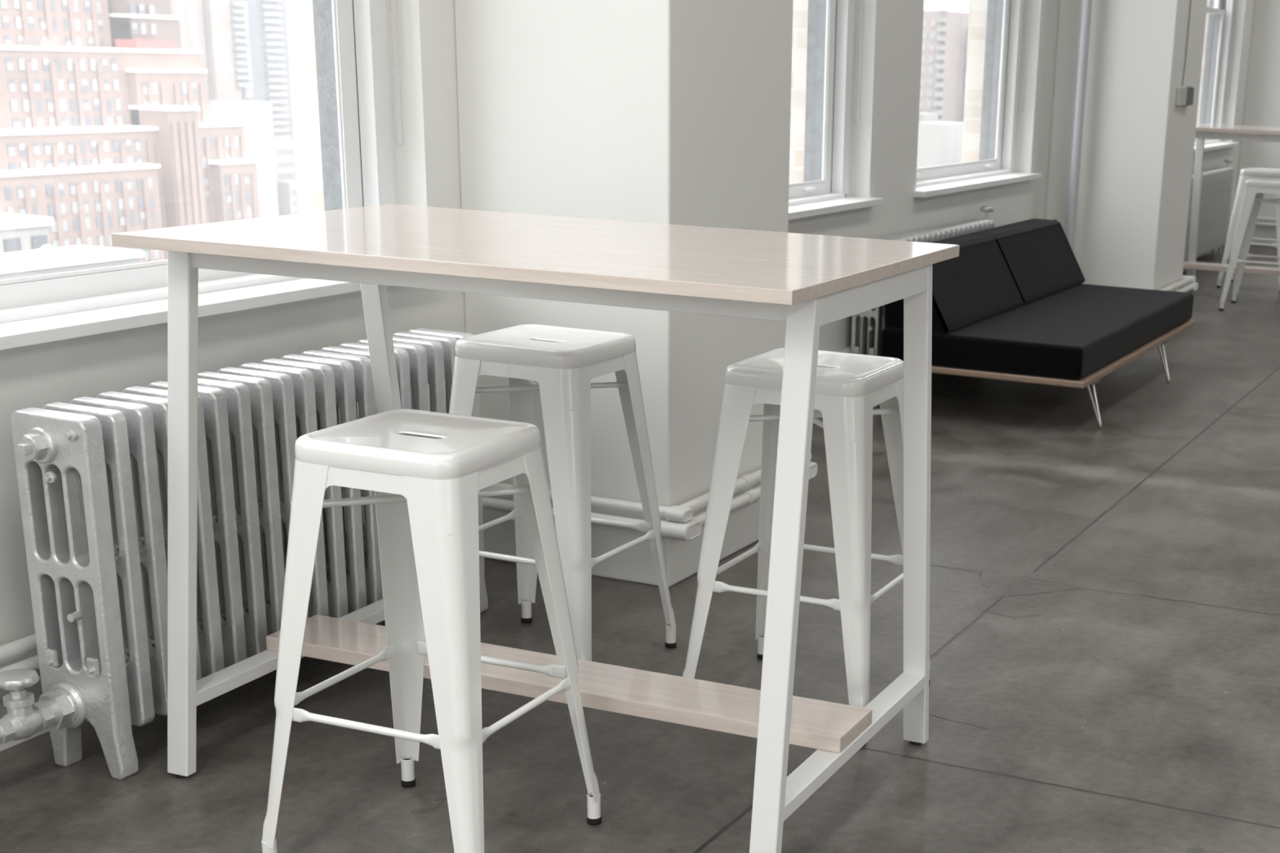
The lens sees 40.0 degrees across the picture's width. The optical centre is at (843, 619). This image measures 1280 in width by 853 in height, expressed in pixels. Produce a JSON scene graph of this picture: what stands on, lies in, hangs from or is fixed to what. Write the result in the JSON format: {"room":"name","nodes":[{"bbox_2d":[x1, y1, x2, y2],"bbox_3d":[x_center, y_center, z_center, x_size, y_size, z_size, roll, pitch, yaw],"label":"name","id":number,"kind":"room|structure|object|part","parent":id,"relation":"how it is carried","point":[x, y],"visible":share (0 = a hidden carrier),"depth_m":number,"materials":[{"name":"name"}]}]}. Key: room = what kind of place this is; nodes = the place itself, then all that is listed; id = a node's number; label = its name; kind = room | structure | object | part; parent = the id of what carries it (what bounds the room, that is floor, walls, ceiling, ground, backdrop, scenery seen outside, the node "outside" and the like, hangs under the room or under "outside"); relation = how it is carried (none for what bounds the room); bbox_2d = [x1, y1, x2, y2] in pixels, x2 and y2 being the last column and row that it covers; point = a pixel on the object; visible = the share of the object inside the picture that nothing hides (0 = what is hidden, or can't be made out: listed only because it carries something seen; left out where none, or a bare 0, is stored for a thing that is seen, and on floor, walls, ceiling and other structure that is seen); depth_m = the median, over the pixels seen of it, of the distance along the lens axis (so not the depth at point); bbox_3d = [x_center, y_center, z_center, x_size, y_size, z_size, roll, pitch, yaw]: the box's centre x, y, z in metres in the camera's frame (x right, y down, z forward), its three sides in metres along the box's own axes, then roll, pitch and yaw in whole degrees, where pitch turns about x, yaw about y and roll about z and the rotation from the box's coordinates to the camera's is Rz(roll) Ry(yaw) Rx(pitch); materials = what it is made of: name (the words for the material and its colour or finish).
{"room":"office break area","nodes":[
{"label":"office break area","id":0,"kind":"room"},
{"bbox_2d":[454,0,793,586],"bbox_3d":[-0.562,-1.942,4.590,0.632,3.600,0.724,9,19,21],"label":"pillar","id":1,"kind":"structure","parent":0,"point":[672,112],"depth_m":4.55,"materials":[{"name":"white paint"}]},
{"bbox_2d":[0,0,1254,751],"bbox_3d":[0.587,-3.084,8.233,0.260,3.600,23.400,9,19,21],"label":"wall","id":2,"kind":"structure","parent":0,"point":[883,149],"depth_m":4.52,"materials":[{"name":"white paint"}]},
{"bbox_2d":[0,0,397,350],"bbox_3d":[-1.516,-1.801,3.401,0.318,2.396,1.959,9,19,21],"label":"window","id":3,"kind":"structure","parent":2,"relation":"in","point":[352,37],"depth_m":4.18,"materials":[{"name":"white paint"}]},
{"bbox_3d":[-1.479,-0.663,3.736,0.154,0.027,1.959,9,19,21],"label":"sill","id":4,"kind":"part","parent":3,"relation":"part of","materials":[{"name":"white paint"}]},
{"bbox_3d":[-1.614,-1.820,3.439,0.104,2.389,1.939,9,19,21],"label":"frame","id":5,"kind":"part","parent":3,"relation":"part of","materials":[{"name":"white metal"}]},
{"bbox_3d":[-1.532,-1.817,3.403,0.075,2.369,1.919,9,19,21],"label":"casing","id":6,"kind":"part","parent":3,"relation":"part of","materials":[{"name":"white paint"}]},
{"bbox_2d":[389,0,404,146],"bbox_3d":[-1.456,-1.936,3.332,0.054,2.047,1.875,9,19,21],"label":"roller blind","id":7,"kind":"object","parent":3,"relation":"attached to","point":[389,0],"visible":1,"depth_m":4.39,"materials":[{"name":"white fabric"}]},
{"bbox_2d":[0,221,1275,671],"bbox_3d":[0.989,-1.471,8.552,0.726,0.045,23.400,9,19,21],"label":"pipe","id":8,"kind":"object","parent":2,"relation":"attached to","point":[687,531],"visible":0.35,"depth_m":4.65,"materials":[{"name":"white metal"}]},
{"bbox_2d":[0,216,1275,663],"bbox_3d":[0.983,-1.511,8.542,0.711,0.040,23.400,9,19,21],"label":"pipe","id":9,"kind":"object","parent":2,"relation":"attached to","point":[683,513],"visible":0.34,"depth_m":4.64,"materials":[{"name":"white metal"}]},
{"bbox_2d":[788,0,883,220],"bbox_3d":[-0.284,-2.651,6.150,0.318,2.396,1.759,9,19,21],"label":"window","id":10,"kind":"structure","parent":2,"relation":"in","point":[824,189],"depth_m":7.05,"materials":[{"name":"white paint"}]},
{"bbox_3d":[-0.344,-2.021,6.371,0.018,0.984,1.533,9,19,21],"label":"sash","id":11,"kind":"part","parent":10,"relation":"part of","materials":[{"name":"white paint"}]},
{"bbox_3d":[-0.383,-2.670,6.188,0.104,2.389,1.739,9,19,21],"label":"frame","id":12,"kind":"part","parent":10,"relation":"part of","materials":[{"name":"white metal"}]},
{"bbox_3d":[-0.247,-1.512,6.485,0.154,0.027,1.759,9,19,21],"label":"sill","id":13,"kind":"part","parent":10,"relation":"part of","materials":[{"name":"white paint"}]},
{"bbox_3d":[-0.300,-2.666,6.152,0.075,2.369,1.719,9,19,21],"label":"casing","id":14,"kind":"part","parent":10,"relation":"part of","materials":[{"name":"white paint"}]},
{"bbox_2d":[854,0,862,122],"bbox_3d":[-0.225,-2.785,6.082,0.054,2.049,1.675,9,19,21],"label":"roller blind","id":15,"kind":"object","parent":10,"relation":"attached to","point":[859,0],"visible":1,"depth_m":7.02,"materials":[{"name":"white fabric"}]},
{"bbox_2d":[913,0,1041,197],"bbox_3d":[0.597,-3.259,8.117,0.318,2.396,1.758,9,19,21],"label":"window","id":16,"kind":"structure","parent":2,"relation":"in","point":[994,166],"depth_m":8.97,"materials":[{"name":"white paint"}]},
{"bbox_3d":[0.537,-2.629,8.338,0.018,0.984,1.532,9,19,21],"label":"sash","id":17,"kind":"part","parent":16,"relation":"part of","materials":[{"name":"white paint"}]},
{"bbox_3d":[0.634,-2.120,8.452,0.154,0.027,1.758,9,19,21],"label":"sill","id":18,"kind":"part","parent":16,"relation":"part of","materials":[{"name":"white paint"}]},
{"bbox_3d":[0.499,-3.278,8.155,0.104,2.389,1.738,9,19,21],"label":"frame","id":19,"kind":"part","parent":16,"relation":"part of","materials":[{"name":"white metal"}]},
{"bbox_3d":[0.581,-3.274,8.119,0.075,2.369,1.718,9,19,21],"label":"casing","id":20,"kind":"part","parent":16,"relation":"part of","materials":[{"name":"white paint"}]},
{"bbox_2d":[1193,0,1239,153],"bbox_3d":[2.730,-4.730,12.879,0.318,2.396,1.720,9,19,21],"label":"window","id":21,"kind":"structure","parent":2,"relation":"in","point":[1220,27],"depth_m":13.71,"materials":[{"name":"white glass"}]},
{"bbox_3d":[2.671,-4.101,13.100,0.018,0.984,1.494,9,19,21],"label":"sash","id":22,"kind":"part","parent":21,"relation":"part of","materials":[{"name":"white paint"}]},
{"bbox_3d":[2.632,-4.750,12.917,0.104,2.389,1.700,9,19,21],"label":"frame","id":23,"kind":"part","parent":21,"relation":"part of","materials":[{"name":"white metal"}]},
{"bbox_3d":[2.663,-5.201,12.763,0.034,1.395,1.494,9,19,21],"label":"sash","id":24,"kind":"part","parent":21,"relation":"part of","materials":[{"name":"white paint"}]},
{"bbox_3d":[2.767,-3.592,13.214,0.154,0.027,1.720,9,19,21],"label":"sill","id":25,"kind":"part","parent":21,"relation":"part of","materials":[{"name":"white paint"}]},
{"bbox_3d":[2.714,-4.746,12.881,0.075,2.369,1.680,9,19,21],"label":"casing","id":26,"kind":"part","parent":21,"relation":"part of","materials":[{"name":"white paint"}]},
{"bbox_2d":[1228,0,1239,98],"bbox_3d":[2.790,-4.879,12.806,0.054,2.019,1.636,9,19,21],"label":"roller blind","id":27,"kind":"object","parent":21,"relation":"attached to","point":[1238,0],"visible":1,"depth_m":13.68,"materials":[{"name":"white fabric"}]},
{"bbox_2d":[0,244,1279,852],"bbox_3d":[4.276,-0.705,7.316,8.500,0.120,23.400,9,19,21],"label":"floor","id":28,"kind":"structure","parent":0,"point":[1104,643],"depth_m":3.99,"materials":[{"name":"concrete"}]},
{"bbox_2d":[0,328,488,780],"bbox_3d":[-1.349,-0.124,3.586,0.192,0.712,1.846,9,19,21],"label":"radiator","id":29,"kind":"object","parent":28,"relation":"on","point":[91,473],"visible":0.62,"depth_m":3.44,"materials":[{"name":"metal"}]},
{"bbox_2d":[261,408,601,852],"bbox_3d":[-0.722,0.046,3.039,0.439,0.766,0.439,9,19,20],"label":"metal stool","id":30,"kind":"object","parent":28,"relation":"on","point":[428,473],"visible":1,"depth_m":2.88,"materials":[{"name":"white painted metal"},{"name":"black rubber"}]},
{"bbox_3d":[-0.935,0.082,2.953,0.144,0.718,0.118,-6,20,-23],"label":"leg","id":31,"kind":"part","parent":30,"relation":"part of","materials":[{"name":"white metal"}]},
{"bbox_3d":[-0.816,-0.009,3.245,0.118,0.718,0.144,-6,20,-23],"label":"leg","id":32,"kind":"part","parent":30,"relation":"part of","materials":[{"name":"white metal"}]},
{"bbox_3d":[-0.710,-0.300,2.927,0.312,0.038,0.312,9,19,20],"label":"seat","id":33,"kind":"part","parent":30,"relation":"part of","materials":[{"name":"white metal"}]},
{"bbox_3d":[-0.629,0.128,2.843,0.118,0.718,0.144,-6,20,-23],"label":"leg","id":34,"kind":"part","parent":30,"relation":"part of","materials":[{"name":"white metal"}]},
{"bbox_3d":[-0.510,0.037,3.135,0.144,0.718,0.118,-6,20,-23],"label":"leg","id":35,"kind":"part","parent":30,"relation":"part of","materials":[{"name":"white metal"}]},
{"bbox_2d":[111,204,959,852],"bbox_3d":[-0.555,-0.211,3.398,1.319,1.045,0.829,9,19,20],"label":"bar table","id":36,"kind":"object","parent":28,"relation":"on","point":[807,282],"visible":0.84,"depth_m":3.23,"materials":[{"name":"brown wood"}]},
{"bbox_3d":[-1.258,-0.199,3.313,0.050,1.015,0.153,9,19,20],"label":"leg","id":37,"kind":"part","parent":36,"relation":"part of","materials":[{"name":"white metal"}]},
{"bbox_3d":[-1.010,-0.386,3.913,0.050,1.015,0.153,9,19,20],"label":"leg","id":38,"kind":"part","parent":36,"relation":"part of","materials":[{"name":"white"}]},
{"bbox_3d":[-0.639,-0.590,3.010,1.200,0.046,0.026,9,19,20],"label":"rail","id":39,"kind":"part","parent":36,"relation":"part of","materials":[{"name":"white"}]},
{"bbox_3d":[-0.100,-0.023,2.889,0.050,1.015,0.153,9,19,20],"label":"leg","id":40,"kind":"part","parent":36,"relation":"part of","materials":[{"name":"white metal"}]},
{"bbox_3d":[0.049,-0.572,3.037,0.027,0.052,0.530,9,19,20],"label":"rail","id":41,"kind":"part","parent":36,"relation":"part of","materials":[{"name":"white"}]},
{"bbox_3d":[0.148,-0.209,3.489,0.050,1.015,0.153,9,19,20],"label":"leg","id":42,"kind":"part","parent":36,"relation":"part of","materials":[{"name":"white metal"}]},
{"bbox_2d":[448,324,676,661],"bbox_3d":[-0.678,-0.272,4.025,0.439,0.766,0.439,9,19,21],"label":"metal stool","id":43,"kind":"object","parent":28,"relation":"on","point":[549,371],"visible":0.77,"depth_m":3.84,"materials":[{"name":"white painted metal"},{"name":"black rubber"}]},
{"bbox_3d":[-0.893,-0.238,3.944,0.144,0.718,0.118,-5,19,-22],"label":"leg","id":44,"kind":"part","parent":43,"relation":"part of","materials":[{"name":"white metal"}]},
{"bbox_3d":[-0.766,-0.328,4.232,0.118,0.718,0.144,-5,19,-22],"label":"leg","id":45,"kind":"part","parent":43,"relation":"part of","materials":[{"name":"white metal"}]},
{"bbox_3d":[-0.666,-0.618,3.912,0.312,0.038,0.312,9,19,21],"label":"seat","id":46,"kind":"part","parent":43,"relation":"part of","materials":[{"name":"white metal"}]},
{"bbox_3d":[-0.591,-0.190,3.825,0.118,0.718,0.144,-5,19,-22],"label":"leg","id":47,"kind":"part","parent":43,"relation":"part of","materials":[{"name":"white metal"}]},
{"bbox_3d":[-0.464,-0.279,4.114,0.144,0.718,0.118,-5,19,-22],"label":"leg","id":48,"kind":"part","parent":43,"relation":"part of","materials":[{"name":"white metal"}]},
{"bbox_2d":[682,347,930,746],"bbox_3d":[-0.067,-0.185,3.821,0.439,0.766,0.439,9,19,20],"label":"metal stool","id":49,"kind":"object","parent":28,"relation":"on","point":[846,393],"visible":0.66,"depth_m":3.64,"materials":[{"name":"white metal"}]},
{"bbox_3d":[-0.280,-0.150,3.736,0.144,0.718,0.118,-6,20,-23],"label":"leg","id":50,"kind":"part","parent":49,"relation":"part of","materials":[{"name":"white metal"}]},
{"bbox_3d":[-0.159,-0.240,4.027,0.118,0.718,0.144,-6,20,-23],"label":"leg","id":51,"kind":"part","parent":49,"relation":"part of","materials":[{"name":"white metal"}]},
{"bbox_3d":[-0.055,-0.531,3.709,0.312,0.038,0.312,9,19,20],"label":"seat","id":52,"kind":"part","parent":49,"relation":"part of","materials":[{"name":"white metal"}]},
{"bbox_3d":[0.024,-0.103,3.623,0.118,0.718,0.144,-6,20,-23],"label":"leg","id":53,"kind":"part","parent":49,"relation":"part of","materials":[{"name":"white metal"}]},
{"bbox_3d":[0.146,-0.194,3.914,0.144,0.718,0.118,-6,20,-23],"label":"leg","id":54,"kind":"part","parent":49,"relation":"part of","materials":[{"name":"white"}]},
{"bbox_2d":[850,205,994,408],"bbox_3d":[0.387,-1.432,7.784,0.125,0.723,1.606,9,19,21],"label":"radiator","id":55,"kind":"object","parent":28,"relation":"on","point":[867,326],"visible":0.13,"depth_m":7.28,"materials":[{"name":"metal"}]},
{"bbox_2d":[880,218,1195,428],"bbox_3d":[0.952,-1.365,7.759,0.910,0.650,2.020,9,19,21],"label":"daybed","id":56,"kind":"object","parent":28,"relation":"on","point":[1014,304],"visible":0.8,"depth_m":7.36,"materials":[{"name":"black fabric"}]},
{"bbox_2d":[884,233,1024,333],"bbox_3d":[0.484,-1.438,7.372,0.300,0.303,1.000,9,19,21],"label":"cushion","id":57,"kind":"object","parent":56,"relation":"on","point":[979,286],"depth_m":7.32,"materials":[{"name":"black fabric"}]},
{"bbox_2d":[968,218,1084,305],"bbox_3d":[0.880,-1.711,8.255,0.300,0.303,0.994,9,19,21],"label":"cushion","id":58,"kind":"object","parent":56,"relation":"on","point":[1042,265],"depth_m":8.18,"materials":[{"name":"black fabric"}]},
{"bbox_2d":[880,284,1193,380],"bbox_3d":[0.930,-1.325,7.778,0.849,0.132,2.006,9,19,21],"label":"seat cushion","id":59,"kind":"object","parent":56,"relation":"on","point":[1064,331],"depth_m":7.13,"materials":[{"name":"black fabric"}]},
{"bbox_3d":[0.993,-0.859,6.949,0.090,0.190,0.110,9,19,21],"label":"hairpin leg","id":60,"kind":"part","parent":56,"relation":"part of","materials":[{"name":"silver metal"}]},
{"bbox_3d":[1.464,-1.184,8.001,0.090,0.190,0.110,9,19,21],"label":"hairpin leg","id":61,"kind":"part","parent":56,"relation":"part of","materials":[{"name":"silver metal"}]},
{"bbox_2d":[1064,0,1092,253],"bbox_3d":[1.267,-3.309,8.998,0.072,3.600,0.072,9,19,21],"label":"riser pipe","id":62,"kind":"object","parent":28,"relation":"on","point":[1086,5],"visible":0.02,"depth_m":9.19,"materials":[{"name":"silver metal"}]},
{"bbox_2d":[1183,159,1234,261],"bbox_3d":[2.590,-2.952,12.701,0.125,0.723,2.072,9,19,21],"label":"radiator","id":63,"kind":"object","parent":28,"relation":"on","point":[1216,189],"visible":0.48,"depth_m":12.92,"materials":[{"name":"metal"}]},
{"bbox_2d":[1182,123,1279,282],"bbox_3d":[2.755,-2.520,10.864,1.319,1.045,0.829,9,19,21],"label":"bar table","id":64,"kind":"object","parent":28,"relation":"on","point":[1203,131],"visible":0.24,"depth_m":11.00,"materials":[{"name":"white metal"}]},
{"bbox_3d":[2.309,-2.696,11.385,0.050,1.015,0.153,9,19,21],"label":"leg","id":65,"kind":"part","parent":64,"relation":"part of","materials":[{"name":"white metal"}]},
{"bbox_3d":[2.666,-2.899,10.477,1.200,0.046,0.026,9,19,21],"label":"rail","id":66,"kind":"part","parent":64,"relation":"part of","materials":[{"name":"white metal"}]},
{"bbox_2d":[1216,167,1279,292],"bbox_3d":[2.785,-2.603,11.576,0.439,0.766,0.439,9,19,21],"label":"metal stool","id":67,"kind":"object","parent":28,"relation":"on","point":[1248,173],"visible":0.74,"depth_m":11.41,"materials":[{"name":"white painted metal"},{"name":"black rubber"}]},
{"bbox_3d":[2.570,-2.570,11.496,0.144,0.718,0.118,-5,19,-21],"label":"leg","id":68,"kind":"part","parent":67,"relation":"part of","materials":[{"name":"white metal"}]},
{"bbox_3d":[2.797,-2.949,11.464,0.312,0.038,0.312,9,19,21],"label":"seat","id":69,"kind":"part","parent":67,"relation":"part of","materials":[{"name":"white metal"}]},
{"bbox_3d":[2.871,-2.521,11.376,0.118,0.718,0.144,-5,19,-21],"label":"leg","id":70,"kind":"part","parent":67,"relation":"part of","materials":[{"name":"white metal"}]},
{"bbox_2d":[1218,177,1279,311],"bbox_3d":[2.562,-2.257,10.485,0.439,0.766,0.439,9,19,20],"label":"metal stool","id":71,"kind":"object","parent":28,"relation":"on","point":[1255,188],"visible":1,"depth_m":10.40,"materials":[{"name":"white painted metal"},{"name":"black rubber"}]},
{"bbox_3d":[2.348,-2.223,10.402,0.144,0.718,0.118,-6,19,-22],"label":"leg","id":72,"kind":"part","parent":71,"relation":"part of","materials":[{"name":"white metal"}]},
{"bbox_3d":[2.471,-2.312,10.692,0.118,0.718,0.144,-6,19,-22],"label":"leg","id":73,"kind":"part","parent":71,"relation":"part of","materials":[{"name":"white metal"}]},
{"bbox_3d":[2.573,-2.603,10.373,0.312,0.038,0.312,9,19,20],"label":"seat","id":74,"kind":"part","parent":71,"relation":"part of","materials":[{"name":"white metal"}]},
{"bbox_2d":[284,0,1210,213],"bbox_3d":[0.409,-2.874,8.378,0.109,5.100,23.400,9,19,21],"label":"window frame","id":75,"kind":"structure","parent":0,"point":[299,13],"depth_m":7.05,"materials":[{"name":"paint"}]},
{"bbox_2d":[1044,0,1207,291],"bbox_3d":[1.580,-3.420,9.372,0.632,3.600,0.724,9,19,21],"label":"pillar","id":76,"kind":"structure","parent":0,"point":[1138,145],"depth_m":9.31,"materials":[{"name":"white paint"}]},
{"bbox_2d":[1175,0,1194,106],"bbox_3d":[1.866,-3.555,9.120,0.036,1.650,0.280,9,19,21],"label":"wall sensor","id":77,"kind":"object","parent":76,"relation":"attached to","point":[1184,95],"visible":1,"depth_m":9.30,"materials":[{"name":"grey plastic"}]},
{"bbox_2d":[1235,0,1279,246],"bbox_3d":[3.723,-4.898,14.155,0.632,3.600,0.726,9,19,21],"label":"wall","id":78,"kind":"structure","parent":0,"point":[1262,99],"depth_m":14.09,"materials":[{"name":"white paint"}]},
{"label":"outside","id":79,"kind":"structure","parent":0,"visible":0},
{"bbox_3d":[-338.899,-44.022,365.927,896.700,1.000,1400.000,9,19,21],"label":"ground","id":80,"kind":"structure","parent":79,"visible":0},
{"bbox_2d":[0,244,143,279],"bbox_3d":[-59.272,5.292,134.756,6.200,65.800,15.200,9,19,21],"label":"building","id":81,"kind":"structure","parent":80,"relation":"on","point":[74,258],"depth_m":125.37,"materials":[{"name":"stone"}]},
{"bbox_2d":[0,0,260,262],"bbox_3d":[-170.414,-89.746,294.985,64.450,140.550,133.500,9,19,21],"label":"building","id":82,"kind":"structure","parent":80,"relation":"on","point":[105,128],"depth_m":318.97,"materials":[{"name":"brick"}]},
{"bbox_3d":[-132.874,-109.613,331.230,5.000,1.600,10.000,9,19,21],"label":"roof tank","id":83,"kind":"part","parent":82,"relation":"part of","materials":[{"name":"metal"}]},
{"bbox_2d":[170,0,209,100],"bbox_3d":[-181.813,-138.938,446.387,38.150,140.000,11.300,9,19,21],"label":"building","id":84,"kind":"structure","parent":80,"relation":"on","point":[192,23],"depth_m":436.73,"materials":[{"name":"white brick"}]},
{"bbox_2d":[202,0,253,100],"bbox_3d":[-175.591,-142.035,456.590,41.200,140.000,12.200,9,19,21],"label":"building","id":85,"kind":"structure","parent":80,"relation":"on","point":[224,26],"depth_m":445.88,"materials":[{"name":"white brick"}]},
{"bbox_2d":[206,100,278,217],"bbox_3d":[-155.241,-101.149,453.620,11.000,65.400,11.600,9,19,21],"label":"building","id":86,"kind":"structure","parent":80,"relation":"on","point":[258,131],"depth_m":445.01,"materials":[{"name":"white stone"}]},
{"bbox_2d":[241,0,293,139],"bbox_3d":[-174.847,-147.249,472.747,49.200,140.000,20.000,9,19,21],"label":"building","id":87,"kind":"structure","parent":80,"relation":"on","point":[267,21],"depth_m":462.85,"materials":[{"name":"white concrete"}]},
{"bbox_2d":[273,138,296,215],"bbox_3d":[-150.937,-101.361,471.266,8.350,55.200,12.900,9,19,21],"label":"building","id":88,"kind":"structure","parent":80,"relation":"on","point":[284,151],"depth_m":460.37,"materials":[{"name":"stone"}]},
{"bbox_2d":[278,180,297,215],"bbox_3d":[-144.992,-95.752,471.133,3.650,45.000,14.500,9,19,21],"label":"building","id":89,"kind":"structure","parent":80,"relation":"on","point":[287,189],"depth_m":459.36,"materials":[{"name":"stone"}]},
{"bbox_2d":[918,112,937,122],"bbox_3d":[12.275,-53.086,311.567,3.400,72.400,8.200,9,19,21],"label":"building","id":90,"kind":"structure","parent":80,"relation":"on","point":[923,117],"depth_m":299.57,"materials":[{"name":"stone"}]},
{"bbox_2d":[916,120,963,168],"bbox_3d":[16.055,-51.212,308.290,6.100,71.100,12.000,9,19,21],"label":"building","id":91,"kind":"structure","parent":80,"relation":"on","point":[940,143],"depth_m":293.35,"materials":[{"name":"white stone"}]},
{"bbox_2d":[919,9,968,122],"bbox_3d":[14.488,-68.114,330.409,16.800,89.500,31.200,9,19,21],"label":"building","id":92,"kind":"structure","parent":80,"relation":"on","point":[944,32],"depth_m":305.70,"materials":[{"name":"grey concrete"}]},
{"bbox_3d":[-75.752,2.578,148.586,33.000,61.370,32.000,9,19,21],"label":"building","id":93,"kind":"object","parent":80,"relation":"on","visible":0},
{"bbox_2d":[0,212,53,253],"bbox_3d":[-77.709,-32.933,146.913,20.600,7.000,8.400,9,19,21],"label":"building","id":94,"kind":"structure","parent":93,"relation":"on","point":[18,233],"depth_m":144.49,"materials":[{"name":"white stone"}]},
{"bbox_2d":[37,244,53,249],"bbox_3d":[-61.543,-27.102,135.351,2.794,4.099,2.817,9,19,21],"label":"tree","id":95,"kind":"object","parent":93,"relation":"on","point":[46,246],"visible":0.06,"depth_m":134.40,"materials":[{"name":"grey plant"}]}
]}

